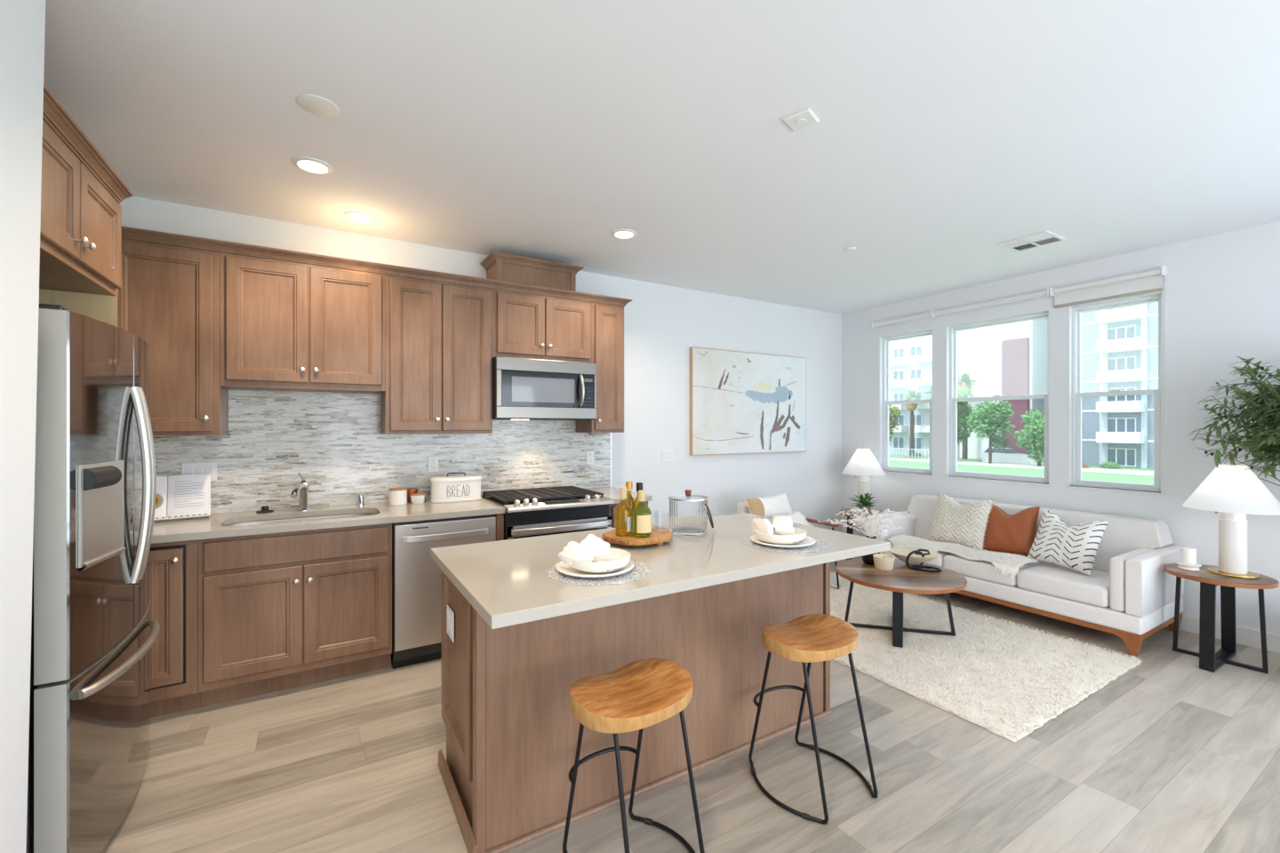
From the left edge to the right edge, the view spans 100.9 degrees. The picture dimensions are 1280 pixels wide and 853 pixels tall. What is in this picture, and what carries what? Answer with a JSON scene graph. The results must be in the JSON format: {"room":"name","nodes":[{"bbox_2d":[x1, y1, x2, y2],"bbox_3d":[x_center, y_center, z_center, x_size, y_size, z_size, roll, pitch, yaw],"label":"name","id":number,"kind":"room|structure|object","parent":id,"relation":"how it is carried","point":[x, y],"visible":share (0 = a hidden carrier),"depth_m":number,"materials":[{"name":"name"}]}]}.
{"room":"open-plan kitchen","nodes":[
{"label":"open-plan kitchen","id":0,"kind":"room"},
{"bbox_2d":[0,0,45,852],"bbox_3d":[-0.892,0.066,-0.797,1.048,2.740,4.760,0,0,-31],"label":"wall","id":1,"kind":"structure","parent":0,"point":[22,22],"depth_m":1.38,"materials":[{"name":"paint"}]},
{"bbox_2d":[119,196,841,532],"bbox_3d":[-0.525,0.066,4.534,7.200,2.740,0.200,0,0,-31],"label":"wall","id":2,"kind":"structure","parent":0,"point":[662,323],"depth_m":4.93,"materials":[{"name":"paint"}]},
{"bbox_2d":[118,239,227,435],"bbox_3d":[-2.632,-0.462,2.922,0.524,1.022,0.352,0,0,-31],"label":"upper cabinet","id":3,"kind":"object","parent":2,"relation":"attached to","point":[169,296],"visible":0.73,"depth_m":2.85,"materials":[{"name":"brown wood"}]},
{"bbox_2d":[121,226,631,306],"bbox_3d":[-1.507,-1.000,3.608,3.160,0.051,0.362,0,0,-31],"label":"crown molding","id":4,"kind":"structure","parent":3,"relation":"attached to","point":[133,234],"depth_m":3.25,"materials":[{"name":"brown wood"}]},
{"bbox_2d":[220,252,384,393],"bbox_3d":[-2.053,-0.600,3.279,0.834,0.748,0.362,0,0,-31],"label":"upper cabinet","id":5,"kind":"object","parent":2,"relation":"attached to","point":[285,325],"visible":1,"depth_m":3.13,"materials":[{"name":"brown wood"}]},
{"bbox_2d":[152,389,610,513],"bbox_3d":[-1.816,0.018,3.628,3.648,1.009,0.010,0,0,-31],"label":"backsplash","id":6,"kind":"structure","parent":2,"relation":"attached to","point":[335,441],"depth_m":3.53,"materials":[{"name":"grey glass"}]},
{"bbox_2d":[181,462,216,481],"bbox_3d":[-2.612,0.271,3.135,0.165,0.116,0.009,0,0,-31],"label":"switch plate","id":7,"kind":"object","parent":6,"relation":"attached to","point":[198,468],"visible":0.67,"depth_m":3.14,"materials":[{"name":"white plastic"}]},
{"bbox_2d":[380,274,492,434],"bbox_3d":[-1.401,-0.462,3.668,0.684,1.022,0.352,0,0,-31],"label":"upper cabinet","id":8,"kind":"object","parent":2,"relation":"attached to","point":[438,335],"visible":0.98,"depth_m":3.52,"materials":[{"name":"brown wood"}]},
{"bbox_2d":[480,251,583,291],"bbox_3d":[-0.823,-1.130,4.047,0.711,0.210,0.323,0,0,-31],"label":"upper cabinet","id":9,"kind":"object","parent":2,"relation":"attached to","point":[498,266],"visible":0.68,"depth_m":3.93,"materials":[{"name":"brown wood"}]},
{"bbox_2d":[492,288,591,362],"bbox_3d":[-0.776,-0.731,4.046,0.774,0.484,0.352,0,0,-31],"label":"upper cabinet","id":10,"kind":"object","parent":2,"relation":"attached to","point":[525,325],"visible":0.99,"depth_m":3.90,"materials":[{"name":"brown wood"}]},
{"bbox_2d":[492,356,596,420],"bbox_3d":[-0.750,-0.268,4.003,0.770,0.440,0.452,0,0,-31],"label":"microwave","id":11,"kind":"object","parent":10,"relation":"attached to","point":[523,388],"visible":0.99,"depth_m":3.84,"materials":[{"name":"grey metal"}]},
{"bbox_2d":[576,302,623,432],"bbox_3d":[-0.319,-0.462,4.322,0.292,1.022,0.352,0,0,-31],"label":"upper cabinet","id":12,"kind":"object","parent":2,"relation":"attached to","point":[607,321],"visible":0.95,"depth_m":4.21,"materials":[{"name":"brown wood"}]},
{"bbox_2d":[689,347,806,455],"bbox_3d":[1.146,-0.238,5.401,1.552,1.024,0.047,0,0,-31],"label":"painting","id":13,"kind":"object","parent":2,"relation":"attached to","point":[741,403],"visible":1,"depth_m":5.33,"materials":[{"name":"paper"}]},
{"bbox_2d":[43,0,1279,314],"bbox_3d":[1.250,-1.404,1.604,7.200,0.200,7.050,0,0,-31],"label":"ceiling","id":14,"kind":"structure","parent":0,"point":[947,132],"depth_m":2.29,"materials":[{"name":"paint"}]},
{"bbox_2d":[291,156,333,175],"bbox_3d":[-1.632,-1.299,2.639,0.176,0.010,0.176,0,0,-31],"label":"recessed light","id":15,"kind":"object","parent":14,"relation":"in","point":[308,164],"visible":1,"depth_m":2.63,"materials":[{"name":"white paint"}]},
{"bbox_2d":[296,94,339,117],"bbox_3d":[-1.308,-1.302,2.150,0.152,0.004,0.152,0,0,-31],"label":"ceiling speaker cover","id":16,"kind":"object","parent":14,"relation":"attached to","point":[313,104],"visible":1,"depth_m":2.14,"materials":[{"name":"white paint"}]},
{"bbox_2d":[344,211,375,223],"bbox_3d":[-1.741,-1.299,3.288,0.176,0.010,0.176,0,0,-31],"label":"recessed light","id":17,"kind":"object","parent":14,"relation":"in","point":[355,216],"visible":1,"depth_m":3.29,"materials":[{"name":"white paint"}]},
{"bbox_2d":[610,229,637,239],"bbox_3d":[-0.108,-1.299,3.575,0.176,0.010,0.176,0,0,-31],"label":"recessed light","id":18,"kind":"object","parent":14,"relation":"in","point":[620,234],"visible":1,"depth_m":3.57,"materials":[{"name":"white paint"}]},
{"bbox_2d":[781,107,819,131],"bbox_3d":[0.682,-1.297,2.243,0.120,0.013,0.120,0,0,39],"label":"smoke detector","id":19,"kind":"object","parent":14,"relation":"attached to","point":[804,118],"visible":1,"depth_m":2.23,"materials":[{"name":"white paint"}]},
{"bbox_2d":[995,230,1066,252],"bbox_3d":[2.753,-1.298,3.725,0.310,0.010,0.310,0,0,-31],"label":"ceiling vent","id":20,"kind":"object","parent":14,"relation":"in","point":[1044,238],"visible":1,"depth_m":3.71,"materials":[{"name":"metal"}]},
{"bbox_2d":[101,556,1279,852],"bbox_3d":[1.250,1.496,1.604,7.200,0.120,7.050,0,0,-31],"label":"floor","id":21,"kind":"structure","parent":0,"point":[1172,755],"depth_m":2.18,"materials":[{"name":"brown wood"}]},
{"bbox_2d":[39,288,118,327],"bbox_3d":[-2.590,0.232,2.105,0.746,2.409,0.020,0,0,-31],"label":"refrigerator surround","id":22,"kind":"object","parent":21,"relation":"on","point":[104,308],"visible":0.02,"depth_m":2.24,"materials":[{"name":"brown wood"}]},
{"bbox_2d":[25,304,159,852],"bbox_3d":[-2.231,0.538,1.759,0.926,1.796,0.880,0,0,-31],"label":"refrigerator","id":23,"kind":"object","parent":21,"relation":"on","point":[93,633],"visible":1,"depth_m":1.66,"materials":[{"name":"grey metal"}]},
{"bbox_2d":[150,540,200,718],"bbox_3d":[-2.758,0.999,2.651,0.928,0.875,0.683,0,0,-31],"label":"base cabinet","id":24,"kind":"object","parent":21,"relation":"on","point":[173,565],"visible":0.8,"depth_m":2.58,"materials":[{"name":"brown wood"}]},
{"bbox_2d":[151,497,504,543],"bbox_3d":[-2.120,0.541,3.044,2.522,0.038,0.674,0,0,-31],"label":"countertop","id":25,"kind":"structure","parent":24,"relation":"on","point":[214,526],"depth_m":3.09,"materials":[{"name":"beige stone"}]},
{"bbox_2d":[153,474,210,522],"bbox_3d":[-2.637,0.401,2.950,0.378,0.247,0.143,0,0,-39],"label":"cookbook","id":26,"kind":"object","parent":25,"relation":"on","point":[186,497],"visible":0.6,"depth_m":2.98,"materials":[{"name":"paper"}]},
{"bbox_2d":[290,472,309,511],"bbox_3d":[-2.062,0.405,3.212,0.064,0.235,0.242,0,0,-23],"label":"faucet","id":27,"kind":"object","parent":25,"relation":"on","point":[303,486],"visible":1,"depth_m":3.27,"materials":[{"name":"silver metal"}]},
{"bbox_2d":[225,513,376,526],"bbox_3d":[-1.953,0.653,3.090,0.785,0.185,0.408,0,0,-31],"label":"sink","id":28,"kind":"object","parent":25,"relation":"in","point":[303,519],"visible":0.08,"depth_m":3.24,"materials":[{"name":"metal"}]},
{"bbox_2d":[388,488,407,505],"bbox_3d":[-1.617,0.468,3.533,0.110,0.109,0.110,0,0,-31],"label":"canister","id":29,"kind":"object","parent":25,"relation":"on","point":[396,496],"visible":1,"depth_m":3.49,"materials":[{"name":"beige ceramic"}]},
{"bbox_2d":[429,472,481,503],"bbox_3d":[-1.296,0.423,3.733,0.352,0.197,0.182,0,0,-31],"label":"bread box","id":30,"kind":"object","parent":25,"relation":"on","point":[447,489],"visible":1,"depth_m":3.66,"materials":[{"name":"metal"}]},
{"bbox_2d":[198,523,391,707],"bbox_3d":[-1.983,0.999,3.122,0.884,0.875,0.681,0,0,-31],"label":"base cabinet","id":31,"kind":"object","parent":21,"relation":"on","point":[282,611],"visible":0.94,"depth_m":2.84,"materials":[{"name":"brown wood"}]},
{"bbox_2d":[391,514,495,669],"bbox_3d":[-1.335,1.000,3.501,0.600,0.872,0.703,0,0,-31],"label":"dishwasher","id":32,"kind":"object","parent":21,"relation":"on","point":[416,578],"visible":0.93,"depth_m":3.17,"materials":[{"name":"grey metal"}]},
{"bbox_2d":[495,513,503,541],"bbox_3d":[-1.071,0.999,3.702,0.048,0.875,0.633,0,0,-31],"label":"filler panel","id":33,"kind":"object","parent":21,"relation":"on","point":[500,517],"visible":0.02,"depth_m":3.43,"materials":[{"name":"brown wood"}]},
{"bbox_2d":[480,486,614,540],"bbox_3d":[-0.688,0.943,3.864,0.766,0.926,0.752,0,0,-31],"label":"gas range","id":34,"kind":"object","parent":21,"relation":"on","point":[534,512],"visible":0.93,"depth_m":3.63,"materials":[{"name":"black metal"}]},
{"bbox_2d":[480,495,605,506],"bbox_3d":[-0.726,0.524,3.926,0.766,0.012,0.608,0,0,-31],"label":"cooktop","id":35,"kind":"object","parent":34,"relation":"in","point":[502,503],"depth_m":3.74,"materials":[{"name":"black glass"}]},
{"bbox_2d":[609,501,647,527],"bbox_3d":[-0.233,0.999,4.182,0.335,0.875,0.681,0,0,-31],"label":"base cabinet","id":36,"kind":"object","parent":21,"relation":"on","point":[612,508],"visible":0.11,"depth_m":3.85,"materials":[{"name":"brown wood"}]},
{"bbox_2d":[586,487,652,503],"bbox_3d":[-0.231,0.541,4.188,0.345,0.038,0.674,0,0,-31],"label":"countertop","id":37,"kind":"structure","parent":36,"relation":"on","point":[613,493],"depth_m":4.06,"materials":[{"name":"beige stone"}]},
{"bbox_2d":[562,657,704,852],"bbox_3d":[-0.033,1.128,1.708,0.442,0.620,0.455,0,0,-36],"label":"counter stool","id":38,"kind":"object","parent":21,"relation":"on","point":[641,694],"visible":1,"depth_m":1.66,"materials":[{"name":"brown wood"}]},
{"bbox_2d":[438,562,831,852],"bbox_3d":[0.051,0.998,2.440,1.759,0.876,0.602,0,0,-31],"label":"kitchen island","id":39,"kind":"object","parent":21,"relation":"on","point":[512,730],"visible":0.52,"depth_m":2.02,"materials":[{"name":"brown wood"}]},
{"bbox_2d":[446,604,454,642],"bbox_3d":[-0.764,0.791,2.127,0.009,0.116,0.120,0,0,-31],"label":"power outlet","id":40,"kind":"object","parent":39,"relation":"attached to","point":[450,615],"visible":1,"depth_m":2.10,"materials":[{"name":"white plastic"}]},
{"bbox_2d":[430,512,890,629],"bbox_3d":[0.117,0.541,2.328,1.802,0.038,0.948,0,0,-31],"label":"island countertop","id":41,"kind":"structure","parent":39,"relation":"on","point":[508,583],"depth_m":2.01,"materials":[{"name":"beige stone"}]},
{"bbox_2d":[546,560,650,586],"bbox_3d":[-0.150,0.521,1.917,0.378,0.002,0.378,0,0,-31],"label":"placemat","id":42,"kind":"object","parent":41,"relation":"on","point":[645,568],"visible":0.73,"depth_m":1.82,"materials":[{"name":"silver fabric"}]},
{"bbox_2d":[555,560,633,577],"bbox_3d":[-0.162,0.510,1.915,0.282,0.019,0.282,0,0,-31],"label":"dinner plate","id":43,"kind":"object","parent":42,"relation":"on","point":[564,568],"visible":0.49,"depth_m":1.85,"materials":[{"name":"white ceramic"}]},
{"bbox_2d":[570,548,630,573],"bbox_3d":[-0.147,0.487,1.913,0.226,0.048,0.226,0,0,-31],"label":"bowl","id":44,"kind":"object","parent":43,"relation":"on","point":[616,559],"visible":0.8,"depth_m":1.83,"materials":[{"name":"white ceramic"}]},
{"bbox_2d":[558,534,609,568],"bbox_3d":[-0.200,0.446,1.901,0.137,0.094,0.144,0,0,24],"label":"napkin","id":45,"kind":"object","parent":44,"relation":"in","point":[591,548],"visible":0.91,"depth_m":1.85,"materials":[{"name":"white fabric"}]},
{"bbox_2d":[602,526,672,546],"bbox_3d":[-0.006,0.501,2.404,0.338,0.042,0.315,0,0,-31],"label":"serving board","id":46,"kind":"object","parent":41,"relation":"on","point":[659,535],"visible":0.73,"depth_m":2.30,"materials":[{"name":"brown wood"}]},
{"bbox_2d":[615,487,631,535],"bbox_3d":[-0.073,0.374,2.340,0.076,0.212,0.077,0,0,-31],"label":"wine bottle","id":47,"kind":"object","parent":46,"relation":"on","point":[623,518],"visible":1,"depth_m":2.31,"materials":[{"name":"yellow glass"}]},
{"bbox_2d":[632,490,651,536],"bbox_3d":[0.008,0.380,2.313,0.086,0.200,0.087,0,0,-31],"label":"wine bottle","id":48,"kind":"object","parent":46,"relation":"on","point":[642,516],"visible":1,"depth_m":2.28,"materials":[{"name":"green glass"}]},
{"bbox_2d":[668,489,713,536],"bbox_3d":[0.251,0.416,2.594,0.219,0.210,0.205,0,0,-31],"label":"ice bucket","id":49,"kind":"object","parent":41,"relation":"on","point":[688,515],"visible":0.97,"depth_m":2.52,"materials":[{"name":"clear glass"}]},
{"bbox_2d":[743,536,829,553],"bbox_3d":[0.648,0.521,2.362,0.378,0.002,0.378,0,0,-31],"label":"placemat","id":50,"kind":"object","parent":41,"relation":"on","point":[757,546],"visible":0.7,"depth_m":2.27,"materials":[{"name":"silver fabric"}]},
{"bbox_2d":[750,535,815,548],"bbox_3d":[0.635,0.510,2.360,0.282,0.019,0.282,0,0,-31],"label":"dinner plate","id":51,"kind":"object","parent":50,"relation":"on","point":[807,541],"visible":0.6,"depth_m":2.29,"materials":[{"name":"white ceramic"}]},
{"bbox_2d":[753,527,806,544],"bbox_3d":[0.624,0.487,2.358,0.226,0.048,0.226,0,0,-31],"label":"bowl","id":52,"kind":"object","parent":51,"relation":"on","point":[798,536],"visible":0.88,"depth_m":2.27,"materials":[{"name":"white ceramic"}]},
{"bbox_2d":[752,516,794,535],"bbox_3d":[0.598,0.449,2.376,0.144,0.088,0.123,0,0,-26],"label":"napkin","id":53,"kind":"object","parent":52,"relation":"in","point":[781,525],"visible":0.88,"depth_m":2.36,"materials":[{"name":"white fabric"}]},
{"bbox_2d":[736,502,839,589],"bbox_3d":[1.284,1.063,4.728,0.715,0.744,0.658,0,0,-31],"label":"armchair","id":54,"kind":"object","parent":21,"relation":"on","point":[742,508],"visible":0.18,"depth_m":4.74,"materials":[{"name":"white fabric"}]},
{"bbox_2d":[736,502,791,518],"bbox_3d":[1.175,0.864,4.906,0.623,0.345,0.164,0,0,-31],"label":"cushion","id":55,"kind":"object","parent":54,"relation":"on","point":[742,508],"depth_m":4.75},
{"bbox_2d":[744,492,792,518],"bbox_3d":[1.170,0.722,4.769,0.606,0.212,0.151,0,0,-38],"label":"lumbar pillow","id":56,"kind":"object","parent":54,"relation":"on","point":[777,505],"visible":0.83,"depth_m":4.69,"materials":[{"name":"white fabric"}]},
{"bbox_2d":[771,511,814,527],"bbox_3d":[1.393,0.877,4.802,0.462,0.220,0.228,0,0,-31],"label":"folded throw","id":57,"kind":"object","parent":54,"relation":"on","point":[796,517],"visible":0.35,"depth_m":4.87,"materials":[{"name":"white fabric"}]},
{"bbox_2d":[748,614,878,824],"bbox_3d":[0.681,1.128,2.159,0.442,0.620,0.455,0,0,-29],"label":"counter stool","id":58,"kind":"object","parent":21,"relation":"on","point":[812,638],"visible":1,"depth_m":2.08,"materials":[{"name":"black metal"}]},
{"bbox_2d":[839,508,883,559],"bbox_3d":[2.341,1.166,5.545,0.484,0.539,0.474,0,0,-31],"label":"end table","id":59,"kind":"object","parent":21,"relation":"on","point":[850,531],"visible":0.28,"depth_m":5.44,"materials":[{"name":"grey wood"}]},
{"bbox_2d":[848,492,877,515],"bbox_3d":[2.271,0.783,5.392,0.275,0.224,0.266,0,0,-31],"label":"potted plant","id":60,"kind":"object","parent":59,"relation":"on","point":[865,504],"visible":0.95,"depth_m":5.35,"materials":[{"name":"green plant"}]},
{"bbox_2d":[841,446,885,512],"bbox_3d":[2.368,0.552,5.607,0.432,0.686,0.432,0,0,-31],"label":"table lamp","id":61,"kind":"object","parent":59,"relation":"on","point":[863,464],"visible":0.8,"depth_m":5.52,"materials":[{"name":"white ceramic"}]},
{"bbox_2d":[830,572,1143,743],"bbox_3d":[1.795,1.423,3.788,1.649,0.021,2.325,0,0,-31],"label":"area rug","id":62,"kind":"object","parent":21,"relation":"on","point":[1006,679],"visible":0.65,"depth_m":3.18,"materials":[{"name":"carpet"}]},
{"bbox_2d":[835,558,967,647],"bbox_3d":[1.795,1.214,3.677,0.814,0.406,0.814,0,0,-31],"label":"coffee table","id":63,"kind":"object","parent":62,"relation":"on","point":[900,580],"visible":0.85,"depth_m":3.53,"materials":[{"name":"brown wood"}]},
{"bbox_2d":[817,507,915,565],"bbox_3d":[1.659,0.803,3.909,0.665,0.414,0.413,0,0,15],"label":"vase","id":64,"kind":"object","parent":63,"relation":"on","point":[868,559],"visible":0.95,"depth_m":3.90,"materials":[{"name":"black metal"}]},
{"bbox_2d":[872,553,895,570],"bbox_3d":[1.730,0.965,3.754,0.140,0.090,0.140,0,0,-31],"label":"candle","id":65,"kind":"object","parent":63,"relation":"on","point":[882,562],"visible":1,"depth_m":3.71,"materials":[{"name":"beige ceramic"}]},
{"bbox_2d":[888,546,939,566],"bbox_3d":[1.993,0.961,3.852,0.330,0.098,0.330,0,0,-31],"label":"shallow dish","id":66,"kind":"object","parent":63,"relation":"on","point":[901,553],"visible":0.77,"depth_m":3.84,"materials":[{"name":"beige ceramic"}]},
{"bbox_2d":[905,549,942,572],"bbox_3d":[1.984,0.938,3.713,0.229,0.143,0.121,0,0,18],"label":"chain","id":67,"kind":"object","parent":63,"relation":"on","point":[920,566],"visible":0.98,"depth_m":3.71,"materials":[{"name":"black metal"}]},
{"bbox_2d":[865,494,1183,656],"bbox_3d":[2.949,1.053,4.308,0.812,0.765,1.945,0,0,-31],"label":"sofa","id":68,"kind":"object","parent":21,"relation":"on","point":[1128,594],"visible":0.66,"depth_m":3.69,"materials":[{"name":"white fabric"}]},
{"bbox_2d":[883,537,951,567],"bbox_3d":[2.546,1.115,4.688,0.508,0.135,0.530,0,0,-31],"label":"seat cushion","id":69,"kind":"object","parent":68,"relation":"on","point":[940,561],"depth_m":4.39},
{"bbox_2d":[887,535,1039,578],"bbox_3d":[2.642,1.051,4.386,0.470,0.123,1.123,0,0,-31],"label":"sheepskin throw","id":70,"kind":"object","parent":68,"relation":"on","point":[1008,564],"visible":0.92,"depth_m":4.24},
{"bbox_2d":[927,490,994,551],"bbox_3d":[2.763,0.815,4.573,0.219,0.462,0.514,0,0,-26],"label":"throw pillow","id":71,"kind":"object","parent":70,"relation":"on","point":[955,523],"visible":0.97,"depth_m":4.49,"materials":[{"name":"fabric"}]},
{"bbox_2d":[982,504,1039,556],"bbox_3d":[2.993,0.833,4.288,0.186,0.404,0.411,0,0,-31],"label":"throw pillow","id":72,"kind":"object","parent":70,"relation":"on","point":[1015,533],"visible":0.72,"depth_m":4.22,"materials":[{"name":"orange leather"}]},
{"bbox_2d":[943,552,1043,586],"bbox_3d":[2.822,1.115,4.231,0.508,0.135,0.530,0,0,-31],"label":"seat cushion","id":73,"kind":"object","parent":68,"relation":"on","point":[984,572],"depth_m":4.08,"materials":[{"name":"fabric"}]},
{"bbox_2d":[1016,562,1109,607],"bbox_3d":[3.099,1.115,3.775,0.508,0.135,0.530,0,0,-31],"label":"seat cushion","id":74,"kind":"object","parent":68,"relation":"on","point":[1047,580],"depth_m":3.68,"materials":[{"name":"fabric"}]},
{"bbox_2d":[1027,509,1108,575],"bbox_3d":[3.139,0.842,3.901,0.222,0.394,0.448,0,0,-20],"label":"throw pillow","id":75,"kind":"object","parent":68,"relation":"on","point":[1075,548],"visible":0.99,"depth_m":3.82,"materials":[{"name":"white fabric"}]},
{"bbox_2d":[1163,563,1279,673],"bbox_3d":[3.536,1.166,3.235,0.484,0.539,0.474,0,0,-31],"label":"end table","id":76,"kind":"object","parent":21,"relation":"on","point":[1209,660],"visible":0.77,"depth_m":3.13,"materials":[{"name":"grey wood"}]},
{"bbox_2d":[1175,546,1201,571],"bbox_3d":[3.439,0.829,3.316,0.116,0.134,0.116,0,0,-31],"label":"candle holder","id":77,"kind":"object","parent":76,"relation":"on","point":[1188,562],"visible":1,"depth_m":3.29,"materials":[{"name":"white ceramic"}]},
{"bbox_2d":[1180,546,1196,564],"bbox_3d":[3.439,0.808,3.316,0.070,0.093,0.070,0,0,-31],"label":"candle","id":78,"kind":"object","parent":77,"relation":"on","point":[1188,555],"depth_m":3.30,"materials":[{"name":"white wax"}]},
{"bbox_2d":[1182,461,1279,578],"bbox_3d":[3.609,0.552,3.220,0.432,0.686,0.432,0,0,-31],"label":"table lamp","id":79,"kind":"object","parent":76,"relation":"on","point":[1234,492],"visible":1,"depth_m":3.17,"materials":[{"name":"white ceramic"}]},
{"bbox_2d":[1187,356,1279,486],"bbox_3d":[3.797,0.481,2.916,0.826,1.909,1.079,0,0,-27],"label":"tree","id":80,"kind":"object","parent":21,"relation":"on","point":[1268,409],"visible":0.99,"depth_m":3.09,"materials":[{"name":"green plant"}]},
{"bbox_2d":[841,220,1279,635],"bbox_3d":[4.184,0.066,3.265,0.140,2.740,6.850,0,0,-31],"label":"wall","id":81,"kind":"structure","parent":0,"point":[1223,305],"depth_m":3.82,"materials":[{"name":"paint"}]},
{"bbox_2d":[871,310,931,327],"bbox_3d":[2.714,-1.113,5.499,0.060,0.067,0.652,0,0,-31],"label":"roller shade","id":82,"kind":"object","parent":81,"relation":"attached to","point":[874,324],"visible":0.99,"depth_m":5.47,"materials":[{"name":"fabric"}]},
{"bbox_2d":[882,329,934,476],"bbox_3d":[2.799,-0.237,5.524,0.128,1.464,0.610,0,0,-31],"label":"window","id":83,"kind":"structure","parent":81,"relation":"in","point":[886,402],"depth_m":5.72,"materials":[{"name":"plastic"}]},
{"bbox_2d":[931,288,1051,317],"bbox_3d":[3.140,-1.113,4.795,0.060,0.067,0.979,0,0,-31],"label":"roller shade","id":84,"kind":"object","parent":81,"relation":"attached to","point":[1046,292],"visible":0.91,"depth_m":4.73,"materials":[{"name":"fabric"}]},
{"bbox_2d":[944,312,1051,486],"bbox_3d":[3.239,-0.237,4.798,0.128,1.464,0.880,0,0,-31],"label":"window","id":85,"kind":"structure","parent":81,"relation":"in","point":[953,331],"depth_m":4.98,"materials":[{"name":"plastic"}]},
{"bbox_2d":[1065,294,1165,495],"bbox_3d":[3.672,-0.237,4.083,0.128,1.464,0.590,0,0,-31],"label":"window","id":86,"kind":"structure","parent":81,"relation":"in","point":[1077,395],"depth_m":4.13,"materials":[{"name":"plastic"}]},
{"bbox_2d":[1049,265,1167,482],"bbox_3d":[3.579,-0.372,4.071,0.060,1.547,0.699,0,0,-31],"label":"roller shade","id":87,"kind":"object","parent":86,"relation":"attached to","point":[1147,282],"visible":1,"depth_m":4.00,"materials":[{"name":"fabric"}]},
{"bbox_2d":[1166,614,1279,654],"bbox_3d":[4.066,1.379,3.310,0.014,0.115,6.650,0,0,-31],"label":"baseboard","id":88,"kind":"structure","parent":81,"relation":"attached to","point":[1249,637],"depth_m":3.47,"materials":[{"name":"white paint"}]},
{"bbox_3d":[-2.980,0.066,1.831,0.200,2.740,1.880,0,0,-31],"label":"wall","id":89,"kind":"structure","parent":0,"visible":0},
{"bbox_2d":[39,82,133,295],"bbox_3d":[-2.321,-0.794,1.708,0.795,0.460,0.977,0,0,-31],"label":"upper cabinet","id":90,"kind":"object","parent":89,"relation":"attached to","point":[82,194],"visible":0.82,"depth_m":1.90,"materials":[{"name":"brown wood"}]},
{"label":"outside","id":91,"kind":"structure","parent":0,"visible":0},
{"bbox_2d":[888,460,1153,485],"bbox_3d":[12.967,3.886,37.080,49.400,0.200,170.000,0,0,-31],"label":"lawn","id":92,"kind":"structure","parent":91,"point":[1139,479],"depth_m":43.74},
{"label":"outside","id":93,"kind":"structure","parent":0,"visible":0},
{"bbox_2d":[888,454,1153,471],"bbox_3d":[47.708,3.891,75.657,40.000,0.190,200.000,0,0,-31],"label":"verge","id":94,"kind":"structure","parent":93,"point":[892,456],"depth_m":54.42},
{"bbox_2d":[899,389,922,455],"bbox_3d":[33.983,-0.412,65.991,2.865,8.410,2.534,0,0,-31],"label":"palm tree","id":95,"kind":"object","parent":94,"relation":"on","point":[911,407],"visible":0.86,"depth_m":65.84,"materials":[{"name":"green plant"}]},
{"bbox_2d":[888,331,959,457],"bbox_3d":[36.278,-3.989,79.666,15.400,15.550,29.300,0,0,-31],"label":"apartment block","id":96,"kind":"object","parent":94,"relation":"on","point":[910,359],"visible":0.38,"depth_m":68.83,"materials":[{"name":"paint"}]},
{"bbox_2d":[957,372,978,459],"bbox_3d":[37.591,-1.205,61.073,2.536,9.994,2.991,0,0,-31],"label":"palm tree","id":97,"kind":"object","parent":94,"relation":"on","point":[964,382],"visible":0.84,"depth_m":60.99,"materials":[{"name":"green plant"}]},
{"bbox_2d":[959,318,1047,459],"bbox_3d":[45.417,-8.389,63.514,12.500,24.350,7.600,0,0,-31],"label":"apartment tower","id":98,"kind":"structure","parent":94,"relation":"on","point":[1009,359],"depth_m":59.03,"materials":[{"name":"white paint"}]},
{"bbox_2d":[982,453,1044,464],"bbox_3d":[38.640,3.336,53.856,0.100,0.900,7.100,0,0,-31],"label":"barrier","id":99,"kind":"object","parent":94,"relation":"on","point":[996,458],"visible":0.64,"depth_m":54.53,"materials":[{"name":"white paint"}]},
{"bbox_2d":[1081,301,1158,468],"bbox_3d":[53.200,-7.889,47.768,15.500,23.350,22.600,0,0,-31],"label":"apartment building","id":100,"kind":"structure","parent":94,"relation":"on","point":[1120,345],"depth_m":48.99,"materials":[{"name":"grey paint"}]},
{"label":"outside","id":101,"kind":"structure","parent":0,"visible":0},
{"bbox_2d":[888,456,1153,475],"bbox_3d":[36.233,3.876,51.171,5.000,0.220,170.000,0,0,-31],"label":"path","id":102,"kind":"structure","parent":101,"point":[1098,470],"depth_m":50.36,"materials":[{"name":"concrete"}]},
{"bbox_2d":[888,404,901,440],"bbox_3d":[28.714,0.191,63.043,4.538,7.202,3.668,0,0,3],"label":"street tree","id":103,"kind":"object","parent":102,"relation":"on","point":[893,412],"visible":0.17,"depth_m":62.17,"materials":[{"name":"green plant"}]},
{"bbox_2d":[957,387,974,446],"bbox_3d":[34.000,-0.227,57.188,3.862,8.035,3.967,0,0,-31],"label":"street tree","id":104,"kind":"object","parent":102,"relation":"on","point":[963,413],"visible":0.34,"depth_m":56.31,"materials":[{"name":"green plant"}]},
{"bbox_2d":[967,400,1015,463],"bbox_3d":[35.787,0.461,53.650,4.097,6.660,3.266,0,0,0],"label":"street tree","id":105,"kind":"object","parent":102,"relation":"on","point":[988,420],"visible":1,"depth_m":53.37,"materials":[{"name":"green plant"}]},
{"bbox_2d":[1012,408,1044,466],"bbox_3d":[37.980,0.996,50.134,3.730,5.595,4.086,0,0,-31],"label":"street tree","id":106,"kind":"object","parent":102,"relation":"on","point":[1033,436],"visible":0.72,"depth_m":50.00,"materials":[{"name":"green plant"}]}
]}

